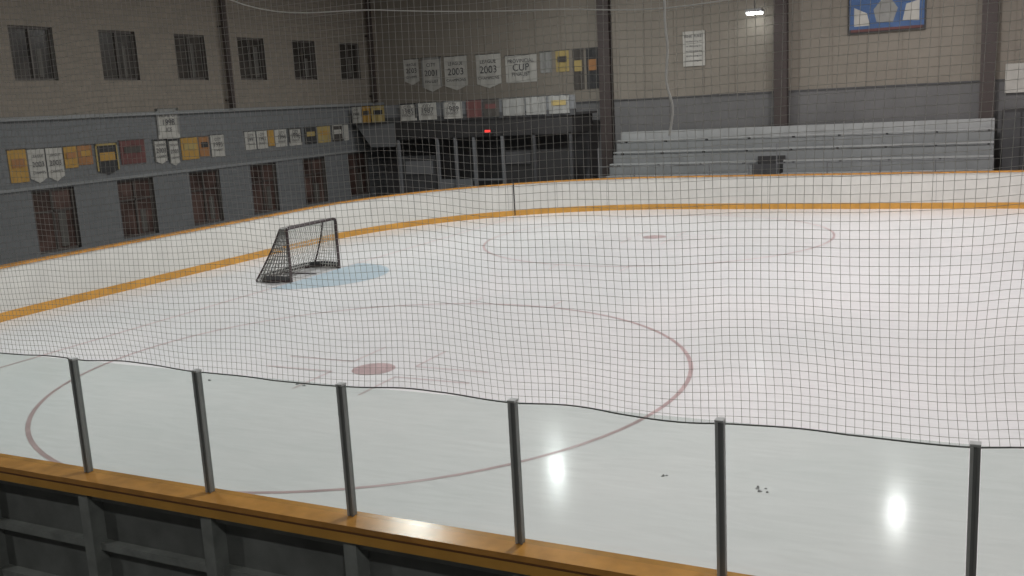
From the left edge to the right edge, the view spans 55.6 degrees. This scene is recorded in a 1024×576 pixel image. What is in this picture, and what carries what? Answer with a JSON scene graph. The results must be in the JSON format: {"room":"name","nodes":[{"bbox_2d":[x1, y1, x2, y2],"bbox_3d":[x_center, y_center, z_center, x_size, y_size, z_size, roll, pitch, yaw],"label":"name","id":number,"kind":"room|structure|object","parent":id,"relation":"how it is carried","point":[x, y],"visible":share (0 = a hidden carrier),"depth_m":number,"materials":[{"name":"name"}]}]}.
{"room":"ice rink","nodes":[
{"label":"ice rink","id":0,"kind":"room"},
{"bbox_2d":[0,0,388,264],"bbox_3d":[-15.026,-4.412,21.962,0.300,9.500,43.000,2,12,26],"label":"wall","id":1,"kind":"structure","parent":0,"point":[361,84],"depth_m":30.62,"materials":[{"name":"beige brick"}]},
{"bbox_2d":[6,148,29,182],"bbox_3d":[-13.047,-3.234,25.699,0.033,0.885,0.610,2,12,26],"label":"hanging banner","id":2,"kind":"object","parent":1,"relation":"attached to","point":[16,152],"visible":0.8,"depth_m":25.68,"materials":[{"name":"fabric"}]},
{"bbox_2d":[7,25,56,80],"bbox_3d":[-12.916,-6.287,26.081,0.080,1.420,1.350,2,12,26],"label":"window","id":3,"kind":"structure","parent":1,"relation":"in","point":[12,28],"depth_m":26.11,"materials":[{"name":"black glass"}]},
{"bbox_2d":[26,148,46,182],"bbox_3d":[-12.785,-3.301,26.220,0.043,0.935,0.580,2,12,26],"label":"hanging banner","id":4,"kind":"object","parent":1,"relation":"attached to","point":[32,151],"visible":0.9,"depth_m":26.21,"materials":[{"name":"fabric"}]},
{"bbox_2d":[44,146,64,180],"bbox_3d":[-12.545,-3.406,26.704,0.043,0.935,0.580,2,12,26],"label":"hanging banner","id":5,"kind":"object","parent":1,"relation":"attached to","point":[51,149],"visible":0.94,"depth_m":26.70,"materials":[{"name":"fabric"}]},
{"bbox_2d":[31,187,79,253],"bbox_3d":[-12.676,-1.882,26.917,0.080,1.720,1.380,2,12,26],"label":"window","id":6,"kind":"structure","parent":1,"relation":"in","point":[39,195],"depth_m":26.96,"materials":[{"name":"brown glass"}]},
{"bbox_2d":[62,145,78,167],"bbox_3d":[-12.323,-3.666,27.151,0.033,0.615,0.500,2,12,26],"label":"hanging banner","id":7,"kind":"object","parent":1,"relation":"attached to","point":[74,150],"visible":0.76,"depth_m":27.15,"materials":[{"name":"fabric"}]},
{"bbox_2d":[77,144,93,164],"bbox_3d":[-12.105,-3.787,27.591,0.033,0.565,0.550,2,12,26],"label":"hanging banner","id":8,"kind":"object","parent":1,"relation":"attached to","point":[86,147],"visible":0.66,"depth_m":27.58,"materials":[{"name":"fabric"}]},
{"bbox_2d":[93,142,119,174],"bbox_3d":[-11.771,-3.757,28.279,0.033,0.915,0.860,2,12,26],"label":"hanging banner","id":9,"kind":"object","parent":1,"relation":"attached to","point":[109,156],"visible":0.84,"depth_m":28.27,"materials":[{"name":"fabric"}]},
{"bbox_2d":[98,30,137,79],"bbox_3d":[-11.648,-6.842,28.641,0.080,1.420,1.350,2,12,26],"label":"window","id":10,"kind":"structure","parent":1,"relation":"in","point":[119,49],"depth_m":28.69,"materials":[{"name":"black glass"}]},
{"bbox_2d":[118,139,145,164],"bbox_3d":[-11.354,-4.090,29.109,0.033,0.715,1.010,2,12,26],"label":"hanging banner","id":11,"kind":"object","parent":1,"relation":"attached to","point":[126,144],"visible":0.86,"depth_m":29.09,"materials":[{"name":"fabric"}]},
{"bbox_2d":[117,177,156,238],"bbox_3d":[-11.408,-2.437,29.477,0.080,1.720,1.380,2,12,26],"label":"window","id":12,"kind":"structure","parent":1,"relation":"in","point":[131,199],"depth_m":29.53,"materials":[{"name":"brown glass"}]},
{"bbox_2d":[152,138,168,163],"bbox_3d":[-10.867,-4.226,30.088,0.043,0.765,0.610,2,12,26],"label":"hanging banner","id":13,"kind":"object","parent":1,"relation":"attached to","point":[156,145],"visible":0.89,"depth_m":30.09,"materials":[{"name":"fabric"}]},
{"bbox_2d":[154,108,179,138],"bbox_3d":[-10.726,-5.126,30.307,0.043,0.935,0.960,2,12,26],"label":"hanging banner","id":14,"kind":"object","parent":1,"relation":"attached to","point":[172,120],"visible":0.88,"depth_m":30.31,"materials":[{"name":"fabric"}]},
{"bbox_2d":[168,138,180,164],"bbox_3d":[-10.624,-4.272,30.583,0.043,0.845,0.510,2,12,26],"label":"hanging banner","id":15,"kind":"object","parent":1,"relation":"attached to","point":[174,142],"visible":0.9,"depth_m":30.59,"materials":[{"name":"fabric"}]},
{"bbox_2d":[173,34,206,79],"bbox_3d":[-10.381,-7.396,31.201,0.080,1.420,1.350,2,12,26],"label":"window","id":16,"kind":"structure","parent":1,"relation":"in","point":[196,38],"depth_m":31.26,"materials":[{"name":"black glass"}]},
{"bbox_2d":[180,136,199,159],"bbox_3d":[-10.328,-4.489,31.185,0.033,0.715,0.810,2,12,26],"label":"hanging banner","id":17,"kind":"object","parent":1,"relation":"attached to","point":[186,151],"visible":0.98,"depth_m":31.17,"materials":[{"name":"fabric"}]},
{"bbox_2d":[0,102,385,193],"bbox_3d":[-14.748,-2.772,22.180,0.120,1.930,43.000,2,12,26],"label":"trim","id":18,"kind":"structure","parent":1,"relation":"attached to","point":[378,103],"depth_m":30.28,"materials":[{"name":"grey metal"}]},
{"bbox_2d":[198,135,209,156],"bbox_3d":[-10.046,-4.637,31.753,0.033,0.665,0.510,2,12,26],"label":"hanging banner","id":19,"kind":"object","parent":1,"relation":"attached to","point":[206,150],"visible":0.94,"depth_m":31.74,"materials":[{"name":"fabric"}]},
{"bbox_2d":[189,170,222,225],"bbox_3d":[-10.141,-2.991,32.037,0.080,1.720,1.380,2,12,26],"label":"window","id":20,"kind":"structure","parent":1,"relation":"in","point":[211,183],"depth_m":32.10,"materials":[{"name":"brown glass"}]},
{"bbox_2d":[209,134,225,156],"bbox_3d":[-9.775,-4.739,32.290,0.043,0.735,0.690,2,12,26],"label":"hanging banner","id":21,"kind":"object","parent":1,"relation":"attached to","point":[216,148],"visible":0.78,"depth_m":32.28,"materials":[{"name":"fabric"}]},
{"bbox_2d":[217,0,235,107],"bbox_3d":[-9.568,-8.700,32.142,0.290,5.420,0.200,2,12,26],"label":"post","id":22,"kind":"object","parent":1,"relation":"attached to","point":[222,9],"visible":0.86,"depth_m":32.24,"materials":[{"name":"brown metal"}]},
{"bbox_2d":[243,131,256,149],"bbox_3d":[-9.065,-5.125,33.719,0.043,0.645,0.610,2,12,26],"label":"hanging banner","id":23,"kind":"object","parent":1,"relation":"attached to","point":[251,141],"visible":0.91,"depth_m":33.71,"materials":[{"name":"fabric"}]},
{"bbox_2d":[237,37,264,79],"bbox_3d":[-9.113,-7.951,33.761,0.080,1.420,1.350,2,12,26],"label":"window","id":24,"kind":"structure","parent":1,"relation":"in","point":[259,69],"depth_m":33.83,"materials":[{"name":"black glass"}]},
{"bbox_2d":[256,130,267,148],"bbox_3d":[-8.803,-5.239,34.246,0.043,0.645,0.610,2,12,26],"label":"hanging banner","id":25,"kind":"object","parent":1,"relation":"attached to","point":[261,138],"visible":0.84,"depth_m":34.27,"materials":[{"name":"fabric"}]},
{"bbox_2d":[250,163,277,213],"bbox_3d":[-8.873,-3.546,34.597,0.080,1.720,1.380,2,12,26],"label":"window","id":26,"kind":"structure","parent":1,"relation":"in","point":[270,169],"depth_m":34.66,"materials":[{"name":"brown glass"}]},
{"bbox_2d":[267,129,274,145],"bbox_3d":[-8.595,-5.364,34.684,0.026,0.585,0.410,2,12,26],"label":"hanging banner","id":27,"kind":"object","parent":1,"relation":"attached to","point":[271,133],"visible":0.94,"depth_m":34.70,"materials":[{"name":"fabric"}]},
{"bbox_2d":[274,128,286,146],"bbox_3d":[-8.346,-5.439,35.170,0.043,0.645,0.710,2,12,26],"label":"hanging banner","id":28,"kind":"object","parent":1,"relation":"attached to","point":[283,139],"visible":0.9,"depth_m":35.19,"materials":[{"name":"fabric"}]},
{"bbox_2d":[287,127,301,145],"bbox_3d":[-7.998,-5.592,35.874,0.043,0.645,0.810,2,12,26],"label":"hanging banner","id":29,"kind":"object","parent":1,"relation":"attached to","point":[297,130],"visible":0.84,"depth_m":35.88,"materials":[{"name":"fabric"}]},
{"bbox_2d":[291,40,315,79],"bbox_3d":[-7.846,-8.506,36.321,0.080,1.420,1.350,2,12,26],"label":"window","id":30,"kind":"structure","parent":1,"relation":"in","point":[299,45],"depth_m":36.40,"materials":[{"name":"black glass"}]},
{"bbox_2d":[303,126,316,143],"bbox_3d":[-7.599,-5.768,36.690,0.033,0.645,0.760,2,12,26],"label":"hanging banner","id":31,"kind":"object","parent":1,"relation":"attached to","point":[312,129],"visible":0.78,"depth_m":36.70,"materials":[{"name":"fabric"}]},
{"bbox_2d":[302,157,326,204],"bbox_3d":[-7.606,-4.101,37.157,0.080,1.720,1.380,2,12,26],"label":"window","id":32,"kind":"structure","parent":1,"relation":"in","point":[307,166],"depth_m":37.23,"materials":[{"name":"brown glass"}]},
{"bbox_2d":[317,125,330,142],"bbox_3d":[-7.229,-5.930,37.438,0.033,0.645,0.860,2,12,26],"label":"hanging banner","id":33,"kind":"object","parent":1,"relation":"attached to","point":[320,129],"visible":0.76,"depth_m":37.42,"materials":[{"name":"fabric"}]},
{"bbox_2d":[331,124,342,141],"bbox_3d":[-6.859,-6.092,38.186,0.033,0.645,0.760,2,12,26],"label":"hanging banner","id":34,"kind":"object","parent":1,"relation":"attached to","point":[335,134],"visible":0.8,"depth_m":38.19,"materials":[{"name":"fabric"}]},
{"bbox_2d":[343,124,348,139],"bbox_3d":[-6.596,-6.209,38.724,0.026,0.645,0.380,2,12,26],"label":"hanging banner","id":35,"kind":"object","parent":1,"relation":"attached to","point":[345,126],"visible":0.98,"depth_m":38.72,"materials":[{"name":"fabric"}]},
{"bbox_2d":[339,43,358,78],"bbox_3d":[-6.578,-9.060,38.881,0.080,1.420,1.350,2,12,26],"label":"window","id":36,"kind":"structure","parent":1,"relation":"in","point":[353,54],"depth_m":38.97,"materials":[{"name":"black glass"}]},
{"bbox_2d":[348,152,368,195],"bbox_3d":[-6.338,-4.655,39.717,0.080,1.720,1.380,2,12,26],"label":"window","id":37,"kind":"structure","parent":1,"relation":"in","point":[357,162],"depth_m":39.81,"materials":[{"name":"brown glass"}]},
{"bbox_2d":[365,0,377,101],"bbox_3d":[-5.843,-10.329,39.663,0.290,5.420,0.200,2,12,26],"label":"post","id":38,"kind":"object","parent":1,"relation":"attached to","point":[367,5],"visible":0.95,"depth_m":39.70,"materials":[{"name":"brown metal"}]},
{"bbox_2d":[374,0,1023,194],"bbox_3d":[19.106,-7.598,28.959,55.300,9.700,0.340,2,12,26],"label":"wall","id":39,"kind":"structure","parent":0,"point":[632,81],"depth_m":34.63,"materials":[{"name":"brown"}]},
{"bbox_2d":[404,58,419,84],"bbox_3d":[-4.129,-8.891,39.993,0.760,1.053,0.045,2,12,26],"label":"hanging banner","id":40,"kind":"object","parent":39,"relation":"attached to","point":[414,62],"visible":0.88,"depth_m":39.99,"materials":[{"name":"fabric"}]},
{"bbox_2d":[420,56,441,91],"bbox_3d":[-3.276,-8.697,39.612,0.980,1.383,0.045,2,12,26],"label":"hanging banner","id":41,"kind":"object","parent":39,"relation":"attached to","point":[432,70],"visible":0.99,"depth_m":39.60,"materials":[{"name":"fabric"}]},
{"bbox_2d":[444,55,467,89],"bbox_3d":[-2.255,-8.649,39.118,1.110,1.363,0.045,2,12,26],"label":"hanging banner","id":42,"kind":"object","parent":39,"relation":"attached to","point":[448,60],"visible":0.88,"depth_m":39.11,"materials":[{"name":"fabric"}]},
{"bbox_2d":[475,53,500,87],"bbox_3d":[-0.929,-8.589,38.474,1.160,1.343,0.045,2,12,26],"label":"hanging banner","id":43,"kind":"object","parent":39,"relation":"attached to","point":[482,73],"visible":0.88,"depth_m":38.47,"materials":[{"name":"fabric"}]},
{"bbox_2d":[505,53,536,82],"bbox_3d":[0.350,-8.550,37.849,1.410,1.063,0.045,2,12,26],"label":"hanging banner","id":44,"kind":"object","parent":39,"relation":"attached to","point":[513,60],"visible":0.92,"depth_m":37.84,"materials":[{"name":"fabric"}]},
{"bbox_2d":[540,51,551,72],"bbox_3d":[1.310,-8.687,37.353,0.560,0.813,0.030,2,12,26],"label":"hanging banner","id":45,"kind":"object","parent":39,"relation":"attached to","point":[547,55],"visible":0.92,"depth_m":37.37,"materials":[{"name":"fabric"}]},
{"bbox_2d":[554,49,568,71],"bbox_3d":[1.916,-8.663,37.055,0.610,0.813,0.035,2,12,26],"label":"hanging banner","id":46,"kind":"object","parent":39,"relation":"attached to","point":[564,63],"visible":0.84,"depth_m":37.05,"materials":[{"name":"fabric"}]},
{"bbox_2d":[571,48,584,89],"bbox_3d":[2.519,-8.298,36.836,0.510,1.513,0.035,2,12,26],"label":"hanging banner","id":47,"kind":"object","parent":39,"relation":"attached to","point":[578,54],"visible":0.86,"depth_m":36.82,"materials":[{"name":"fabric"}]},
{"bbox_2d":[585,47,598,88],"bbox_3d":[3.035,-8.278,36.584,0.560,1.513,0.035,2,12,26],"label":"hanging banner","id":48,"kind":"object","parent":39,"relation":"attached to","point":[593,51],"visible":0.98,"depth_m":36.58,"materials":[{"name":"fabric"}]},
{"bbox_2d":[683,30,704,66],"bbox_3d":[6.512,-8.569,34.788,0.800,1.220,0.055,2,12,26],"label":"notice sign","id":49,"kind":"object","parent":39,"relation":"attached to","point":[698,37],"visible":0.87,"depth_m":34.77,"materials":[{"name":"paper"}]},
{"bbox_2d":[848,0,926,34],"bbox_3d":[12.254,-9.094,31.799,2.400,1.390,0.113,2,12,26],"label":"advertising banner","id":50,"kind":"object","parent":39,"relation":"attached to","point":[885,17],"visible":0.94,"depth_m":31.81,"materials":[{"name":"blue fabric"}]},
{"bbox_2d":[1000,108,1023,169],"bbox_3d":[16.096,-4.318,30.803,1.100,2.700,0.270,2,12,26],"label":"door","id":51,"kind":"structure","parent":39,"relation":"in","point":[1009,122],"depth_m":30.71,"materials":[{"name":"grey paint"}]},
{"bbox_2d":[1005,63,1023,92],"bbox_3d":[16.812,-6.568,30.099,2.750,0.900,0.095,2,12,26],"label":"sign","id":52,"kind":"object","parent":39,"relation":"attached to","point":[1011,83],"visible":1,"depth_m":30.55,"materials":[{"name":"fabric"}]},
{"bbox_3d":[9.491,-8.262,9.160,55.300,0.200,43.300,2,12,26],"label":"ceiling","id":53,"kind":"structure","parent":0,"visible":0},
{"bbox_2d":[745,0,763,14],"bbox_3d":[8.176,-10.916,32.823,0.550,3.240,0.400,2,12,26],"label":"pendant light","id":54,"kind":"object","parent":53,"relation":"hanging from","point":[758,10],"visible":0.83,"depth_m":32.97,"materials":[{"name":"grey"}]},
{"bbox_3d":[10.007,1.221,10.959,55.300,0.108,43.300,2,12,26],"label":"floor","id":55,"kind":"structure","parent":0,"visible":0},
{"bbox_2d":[352,95,596,192],"bbox_3d":[-1.526,-5.307,37.847,9.600,3.900,2.150,2,12,26],"label":"gallery","id":56,"kind":"object","parent":55,"relation":"on","point":[490,164],"visible":0.73,"depth_m":37.02,"materials":[{"name":"grey paint"}]},
{"bbox_2d":[351,106,361,122],"bbox_3d":[-6.169,-6.867,38.532,0.510,0.663,0.045,2,12,26],"label":"hanging banner","id":57,"kind":"object","parent":56,"relation":"attached to","point":[358,110],"visible":0.94,"depth_m":38.53,"materials":[{"name":"fabric"}]},
{"bbox_2d":[362,105,370,122],"bbox_3d":[-5.740,-6.852,38.328,0.460,0.663,0.035,2,12,26],"label":"hanging banner","id":58,"kind":"object","parent":56,"relation":"attached to","point":[365,111],"visible":0.8,"depth_m":38.33,"materials":[{"name":"fabric"}]},
{"bbox_2d":[371,105,384,122],"bbox_3d":[-5.246,-6.833,38.088,0.660,0.663,0.035,2,12,26],"label":"hanging banner","id":59,"kind":"object","parent":56,"relation":"attached to","point":[376,108],"visible":0.86,"depth_m":38.09,"materials":[{"name":"fabric"}]},
{"bbox_2d":[398,103,416,120],"bbox_3d":[-4.013,-6.785,37.482,0.810,0.663,0.045,2,12,26],"label":"hanging banner","id":60,"kind":"object","parent":56,"relation":"attached to","point":[402,109],"visible":0.91,"depth_m":37.48,"materials":[{"name":"fabric"}]},
{"bbox_2d":[418,102,436,119],"bbox_3d":[-3.227,-6.756,37.099,0.860,0.663,0.045,2,12,26],"label":"hanging banner","id":61,"kind":"object","parent":56,"relation":"attached to","point":[423,112],"visible":0.83,"depth_m":37.10,"materials":[{"name":"fabric"}]},
{"bbox_2d":[442,100,462,118],"bbox_3d":[-2.238,-6.718,36.618,0.860,0.663,0.045,2,12,26],"label":"hanging banner","id":62,"kind":"object","parent":56,"relation":"attached to","point":[455,108],"visible":0.98,"depth_m":36.61,"materials":[{"name":"fabric"}]},
{"bbox_2d":[465,99,481,117],"bbox_3d":[-1.404,-6.688,36.219,0.710,0.663,0.030,2,12,26],"label":"hanging banner","id":63,"kind":"object","parent":56,"relation":"attached to","point":[472,112],"visible":1,"depth_m":36.23,"materials":[{"name":"fabric"}]},
{"bbox_2d":[482,128,493,133],"bbox_3d":[-0.887,-5.845,36.203,0.450,0.180,0.070,2,12,26],"label":"exit sign","id":64,"kind":"object","parent":56,"relation":"attached to","point":[485,131],"visible":0.96,"depth_m":36.18,"materials":[{"name":"red plastic"}]},
{"bbox_2d":[482,98,498,116],"bbox_3d":[-0.776,-6.664,35.911,0.710,0.663,0.035,2,12,26],"label":"hanging banner","id":65,"kind":"object","parent":56,"relation":"attached to","point":[491,112],"visible":0.91,"depth_m":35.91,"materials":[{"name":"fabric"}]},
{"bbox_2d":[501,97,524,115],"bbox_3d":[0.056,-6.633,35.509,0.960,0.663,0.030,2,12,26],"label":"hanging banner","id":66,"kind":"object","parent":56,"relation":"attached to","point":[519,110],"visible":0.88,"depth_m":35.51,"materials":[{"name":"fabric"}]},
{"bbox_2d":[525,95,546,114],"bbox_3d":[0.865,-6.602,35.115,0.860,0.663,0.030,2,12,26],"label":"hanging banner","id":67,"kind":"object","parent":56,"relation":"attached to","point":[541,106],"visible":0.94,"depth_m":35.11,"materials":[{"name":"fabric"}]},
{"bbox_2d":[547,94,569,113],"bbox_3d":[1.673,-6.571,34.719,0.860,0.663,0.035,2,12,26],"label":"hanging banner","id":68,"kind":"object","parent":56,"relation":"attached to","point":[564,105],"visible":0.96,"depth_m":34.71,"materials":[{"name":"fabric"}]},
{"bbox_2d":[0,209,1023,575],"bbox_3d":[12.688,0.375,14.285,45.450,0.003,26.090,2,12,26],"label":"ice surface","id":69,"kind":"object","parent":55,"relation":"on","point":[834,504],"visible":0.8,"depth_m":13.05,"materials":[{"name":"white ice"}]},
{"bbox_2d":[256,217,340,282],"bbox_3d":[-5.041,-0.935,22.887,0.998,1.256,2.195,2,12,26],"label":"goal","id":70,"kind":"object","parent":69,"relation":"on","point":[282,239],"visible":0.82,"depth_m":22.95,"materials":[{"name":"grey"}]},
{"bbox_2d":[208,379,768,492],"bbox_3d":[-0.896,1.582,11.771,8.510,0.019,0.564,5,13,37],"label":"debris","id":71,"kind":"object","parent":69,"relation":"on","point":[663,475],"visible":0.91,"depth_m":9.24,"materials":[{"name":"grey"}]},
{"bbox_2d":[0,170,1023,575],"bbox_3d":[12.569,-0.171,14.226,45.659,1.130,26.500,2,12,26],"label":"rink boards","id":72,"kind":"object","parent":69,"relation":"on","point":[57,519],"visible":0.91,"depth_m":7.76,"materials":[{"name":"white plastic"}]},
{"bbox_2d":[68,357,92,472],"bbox_3d":[-3.307,0.978,7.457,0.050,0.909,0.056,2,12,26],"label":"support post","id":73,"kind":"object","parent":72,"relation":"on","point":[73,362],"visible":1,"depth_m":7.44,"materials":[{"name":"silver metal"}]},
{"bbox_2d":[191,369,214,492],"bbox_3d":[-2.196,1.020,6.915,0.050,0.909,0.056,2,12,26],"label":"support post","id":74,"kind":"object","parent":72,"relation":"on","point":[198,390],"visible":1,"depth_m":6.90,"materials":[{"name":"silver metal"}]},
{"bbox_2d":[335,382,356,516],"bbox_3d":[-1.084,1.062,6.374,0.050,0.909,0.056,2,12,26],"label":"support post","id":75,"kind":"object","parent":72,"relation":"on","point":[341,392],"visible":1,"depth_m":6.36,"materials":[{"name":"silver metal"}]},
{"bbox_2d":[507,398,524,544],"bbox_3d":[0.028,1.104,5.833,0.050,0.909,0.056,2,12,26],"label":"support post","id":76,"kind":"object","parent":72,"relation":"on","point":[512,403],"visible":1,"depth_m":5.81,"materials":[{"name":"silver metal"}]},
{"bbox_2d":[714,417,726,575],"bbox_3d":[1.139,1.146,5.292,0.050,0.909,0.056,2,12,26],"label":"support post","id":77,"kind":"object","parent":72,"relation":"on","point":[720,442],"visible":1,"depth_m":5.27,"materials":[{"name":"silver metal"}]},
{"bbox_2d":[965,441,981,575],"bbox_3d":[2.251,1.188,4.751,0.050,0.909,0.056,2,12,26],"label":"support post","id":78,"kind":"object","parent":72,"relation":"on","point":[975,446],"visible":1,"depth_m":4.71,"materials":[{"name":"silver metal"}]},
{"bbox_2d":[0,0,1023,448],"bbox_3d":[0.246,-1.855,5.160,15.056,5.332,0.125,2,12,26],"label":"netting","id":79,"kind":"object","parent":78,"relation":"attached to","point":[664,8],"visible":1,"depth_m":5.58,"materials":[{"name":"grey fabric"}]},
{"bbox_2d":[596,0,614,177],"bbox_3d":[3.487,-8.116,36.200,0.440,9.490,0.310,2,12,26],"label":"steel column","id":80,"kind":"structure","parent":55,"relation":"on","point":[604,56],"depth_m":36.19,"materials":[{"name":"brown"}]},
{"bbox_2d":[598,153,748,177],"bbox_3d":[5.429,-3.818,33.106,5.285,2.000,0.040,2,12,26],"label":"railing","id":81,"kind":"object","parent":55,"relation":"on","point":[598,153],"visible":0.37,"depth_m":32.88,"materials":[{"name":"grey metal"}]},
{"bbox_2d":[774,0,788,125],"bbox_3d":[9.247,-7.898,33.395,0.440,9.490,0.310,2,12,26],"label":"steel column","id":82,"kind":"structure","parent":55,"relation":"on","point":[783,101],"depth_m":33.32,"materials":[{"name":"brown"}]},
{"bbox_2d":[606,118,994,177],"bbox_3d":[16.324,-3.897,29.189,28.250,2.450,2.230,2,12,26],"label":"bleachers","id":83,"kind":"object","parent":55,"relation":"on","point":[648,140],"visible":0.48,"depth_m":32.48,"materials":[{"name":"grey metal"}]},
{"bbox_2d":[776,143,993,173],"bbox_3d":[11.427,-3.590,30.186,6.335,2.000,0.040,2,12,26],"label":"railing","id":84,"kind":"object","parent":55,"relation":"on","point":[827,162],"visible":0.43,"depth_m":30.15,"materials":[{"name":"grey metal"}]},
{"bbox_2d":[978,0,997,118],"bbox_3d":[15.007,-7.679,30.591,0.440,9.490,0.310,2,12,26],"label":"steel column","id":85,"kind":"structure","parent":55,"relation":"on","point":[987,95],"depth_m":30.54,"materials":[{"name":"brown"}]}
]}

